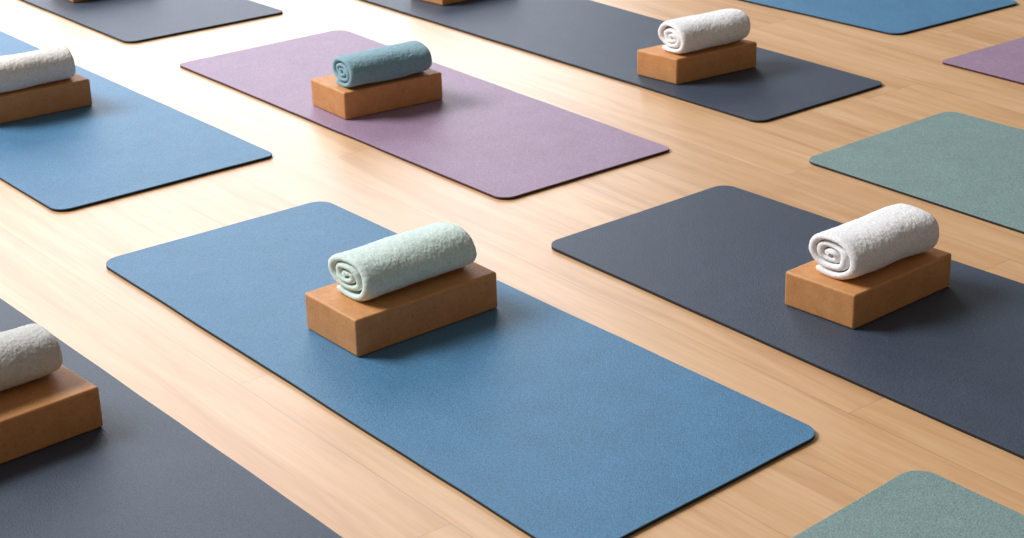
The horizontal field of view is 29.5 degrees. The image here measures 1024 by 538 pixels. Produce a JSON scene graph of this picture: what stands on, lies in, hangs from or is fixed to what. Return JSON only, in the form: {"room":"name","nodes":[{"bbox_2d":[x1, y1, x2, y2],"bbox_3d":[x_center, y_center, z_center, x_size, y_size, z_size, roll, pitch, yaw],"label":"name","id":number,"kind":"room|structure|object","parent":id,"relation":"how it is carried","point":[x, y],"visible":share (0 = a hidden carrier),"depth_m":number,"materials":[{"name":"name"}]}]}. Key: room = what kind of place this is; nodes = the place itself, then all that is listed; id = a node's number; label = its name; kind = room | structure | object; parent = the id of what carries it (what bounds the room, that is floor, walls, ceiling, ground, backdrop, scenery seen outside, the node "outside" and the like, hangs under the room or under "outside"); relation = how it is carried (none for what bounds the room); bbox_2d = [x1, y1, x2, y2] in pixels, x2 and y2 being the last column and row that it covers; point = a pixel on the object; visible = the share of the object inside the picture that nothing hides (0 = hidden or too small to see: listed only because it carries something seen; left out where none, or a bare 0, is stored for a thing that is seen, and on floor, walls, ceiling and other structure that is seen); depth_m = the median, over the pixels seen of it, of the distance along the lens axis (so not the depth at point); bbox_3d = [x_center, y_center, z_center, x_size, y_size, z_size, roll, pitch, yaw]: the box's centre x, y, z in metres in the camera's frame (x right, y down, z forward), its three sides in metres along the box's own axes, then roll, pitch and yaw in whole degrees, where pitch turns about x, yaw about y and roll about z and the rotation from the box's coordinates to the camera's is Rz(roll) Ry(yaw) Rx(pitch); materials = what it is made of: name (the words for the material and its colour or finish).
{"room":"exercise studio","nodes":[
{"label":"exercise studio","id":0,"kind":"room"},
{"bbox_2d":[0,0,1023,537],"bbox_3d":[-0.022,-0.721,6.767,18.000,0.030,19.000,-2,23,0],"label":"floor","id":1,"kind":"structure","parent":0,"point":[54,272],"depth_m":5.36,"materials":[{"name":"brown wood"}]},
{"bbox_2d":[0,31,271,211],"bbox_3d":[-1.631,-0.547,6.425,0.715,0.009,2.033,-19,29,-34],"label":"yoga mat","id":2,"kind":"object","parent":1,"relation":"on","point":[128,142],"visible":0.93,"depth_m":5.97,"materials":[{"name":"rubber"}]},
{"bbox_2d":[0,73,91,123],"bbox_3d":[-1.593,-0.563,6.336,0.390,0.090,0.196,-16,27,-30],"label":"block","id":3,"kind":"object","parent":2,"relation":"on","point":[74,92],"visible":0.73,"depth_m":6.28,"materials":[{"name":"brown wood"}]},
{"bbox_2d":[0,45,75,92],"bbox_3d":[-1.581,-0.641,6.265,0.328,0.108,0.148,-16,27,-30],"label":"rolled towel","id":4,"kind":"object","parent":3,"relation":"on","point":[19,71],"visible":1,"depth_m":6.23,"materials":[{"name":"white fabric"}]},
{"bbox_2d":[21,0,282,42],"bbox_3d":[-1.719,-1.159,7.851,0.637,0.009,1.910,-20,29,-36],"label":"yoga mat","id":5,"kind":"object","parent":1,"relation":"on","point":[125,21],"visible":1,"depth_m":7.36,"materials":[{"name":"rubber"}]},
{"bbox_2d":[68,0,86,2],"bbox_3d":[-1.617,-1.141,7.680,0.373,0.089,0.181,-16,27,-30],"label":"block","id":6,"kind":"object","parent":5,"relation":"on","point":[73,1],"visible":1,"depth_m":7.55,"materials":[{"name":"brown wood"}]},
{"bbox_2d":[0,298,342,537],"bbox_3d":[-1.046,0.401,4.185,0.643,0.009,2.110,-19,29,-34],"label":"yoga mat","id":7,"kind":"object","parent":1,"relation":"on","point":[142,473],"visible":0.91,"depth_m":4.04,"materials":[{"name":"rubber"}]},
{"bbox_2d":[0,365,102,463],"bbox_3d":[-1.116,0.326,4.227,0.384,0.099,0.212,-20,29,-36],"label":"block","id":8,"kind":"object","parent":7,"relation":"on","point":[58,406],"visible":0.81,"depth_m":4.21,"materials":[{"name":"brown wood"}]},
{"bbox_2d":[0,324,62,390],"bbox_3d":[-1.153,0.214,4.225,0.324,0.110,0.162,-20,29,-36],"label":"rolled towel","id":9,"kind":"object","parent":8,"relation":"on","point":[29,352],"visible":1,"depth_m":4.23,"materials":[{"name":"white fabric"}]},
{"bbox_2d":[180,30,668,199],"bbox_3d":[-0.342,-0.535,6.309,0.664,0.009,1.809,-19,29,-35],"label":"yoga mat","id":10,"kind":"object","parent":1,"relation":"on","point":[495,141],"visible":0.91,"depth_m":6.08,"materials":[{"name":"purple rubber"}]},
{"bbox_2d":[311,68,441,119],"bbox_3d":[-0.438,-0.584,6.303,0.375,0.091,0.202,-15,27,-28],"label":"block","id":11,"kind":"object","parent":10,"relation":"on","point":[425,86],"visible":0.83,"depth_m":6.22,"materials":[{"name":"brown wood"}]},
{"bbox_2d":[332,40,431,87],"bbox_3d":[-0.417,-0.659,6.233,0.302,0.099,0.148,-16,27,-30],"label":"rolled towel","id":12,"kind":"object","parent":11,"relation":"on","point":[389,62],"visible":1,"depth_m":6.18,"materials":[{"name":"blue fabric"}]},
{"bbox_2d":[106,201,814,537],"bbox_3d":[-0.199,0.176,4.649,0.739,0.009,1.963,-19,29,-34],"label":"yoga mat","id":13,"kind":"object","parent":1,"relation":"on","point":[553,422],"visible":0.97,"depth_m":4.39,"materials":[{"name":"rubber"}]},
{"bbox_2d":[305,262,496,356],"bbox_3d":[-0.268,0.076,4.751,0.424,0.097,0.220,-19,29,-35],"label":"block","id":14,"kind":"object","parent":13,"relation":"on","point":[361,328],"visible":0.85,"depth_m":4.66,"materials":[{"name":"brown wood"}]},
{"bbox_2d":[328,222,476,300],"bbox_3d":[-0.264,-0.024,4.725,0.339,0.107,0.181,-19,29,-35],"label":"rolled towel","id":15,"kind":"object","parent":14,"relation":"on","point":[372,270],"visible":1,"depth_m":4.66,"materials":[{"name":"fabric"}]},
{"bbox_2d":[360,0,881,122],"bbox_3d":[0.049,-0.941,7.223,0.614,0.009,2.924,-20,29,-36],"label":"yoga mat","id":16,"kind":"object","parent":1,"relation":"on","point":[598,38],"visible":0.92,"depth_m":6.78,"materials":[{"name":"rubber"}]},
{"bbox_2d":[421,0,466,5],"bbox_3d":[-0.188,-1.105,7.497,0.382,0.089,0.179,-18,28,-33],"label":"block","id":17,"kind":"object","parent":16,"relation":"on","point":[439,2],"visible":1,"depth_m":7.38,"materials":[{"name":"brown wood"}]},
{"bbox_2d":[637,39,756,84],"bbox_3d":[0.621,-0.706,6.514,0.373,0.089,0.169,-15,27,-28],"label":"block","id":18,"kind":"object","parent":16,"relation":"on","point":[654,62],"visible":0.85,"depth_m":6.45,"materials":[{"name":"brown wood"}]},
{"bbox_2d":[658,9,750,53],"bbox_3d":[0.643,-0.795,6.471,0.291,0.106,0.161,-16,27,-30],"label":"rolled towel","id":19,"kind":"object","parent":18,"relation":"on","point":[692,33],"visible":1,"depth_m":6.41,"materials":[{"name":"white fabric"}]},
{"bbox_2d":[551,185,1023,458],"bbox_3d":[0.961,0.106,4.730,0.754,0.009,1.854,-19,29,-35],"label":"yoga mat","id":20,"kind":"object","parent":1,"relation":"on","point":[952,356],"visible":0.86,"depth_m":4.75,"materials":[{"name":"rubber"}]},
{"bbox_2d":[785,248,950,328],"bbox_3d":[0.881,0.025,4.799,0.378,0.091,0.214,-20,29,-36],"label":"block","id":21,"kind":"object","parent":20,"relation":"on","point":[853,303],"visible":0.72,"depth_m":4.71,"materials":[{"name":"brown wood"}]},
{"bbox_2d":[809,203,938,279],"bbox_3d":[0.888,-0.068,4.758,0.314,0.110,0.174,-19,29,-34],"label":"rolled towel","id":22,"kind":"object","parent":21,"relation":"on","point":[871,242],"visible":1,"depth_m":4.70,"materials":[{"name":"white fabric"}]},
{"bbox_2d":[739,0,1016,34],"bbox_3d":[0.978,-1.156,7.658,0.640,0.009,1.955,-22,31,-39],"label":"yoga mat","id":23,"kind":"object","parent":1,"relation":"on","point":[890,17],"visible":1,"depth_m":7.14,"materials":[{"name":"rubber"}]},
{"bbox_2d":[792,470,1023,537],"bbox_3d":[1.188,0.773,3.166,0.641,0.009,1.892,-19,29,-35],"label":"yoga mat","id":24,"kind":"object","parent":1,"relation":"on","point":[913,504],"visible":1,"depth_m":3.85,"materials":[{"name":"rubber"}]},
{"bbox_2d":[810,112,1023,233],"bbox_3d":[1.740,-0.152,5.275,0.726,0.009,1.869,-20,29,-36],"label":"yoga mat","id":25,"kind":"object","parent":1,"relation":"on","point":[971,166],"visible":1,"depth_m":5.66,"materials":[{"name":"rubber"}]},
{"bbox_2d":[942,37,1023,84],"bbox_3d":[2.312,-0.518,6.085,0.641,0.009,1.905,-20,29,-36],"label":"yoga mat","id":26,"kind":"object","parent":1,"relation":"on","point":[1004,61],"visible":1,"depth_m":6.54,"materials":[{"name":"purple rubber"}]}
]}

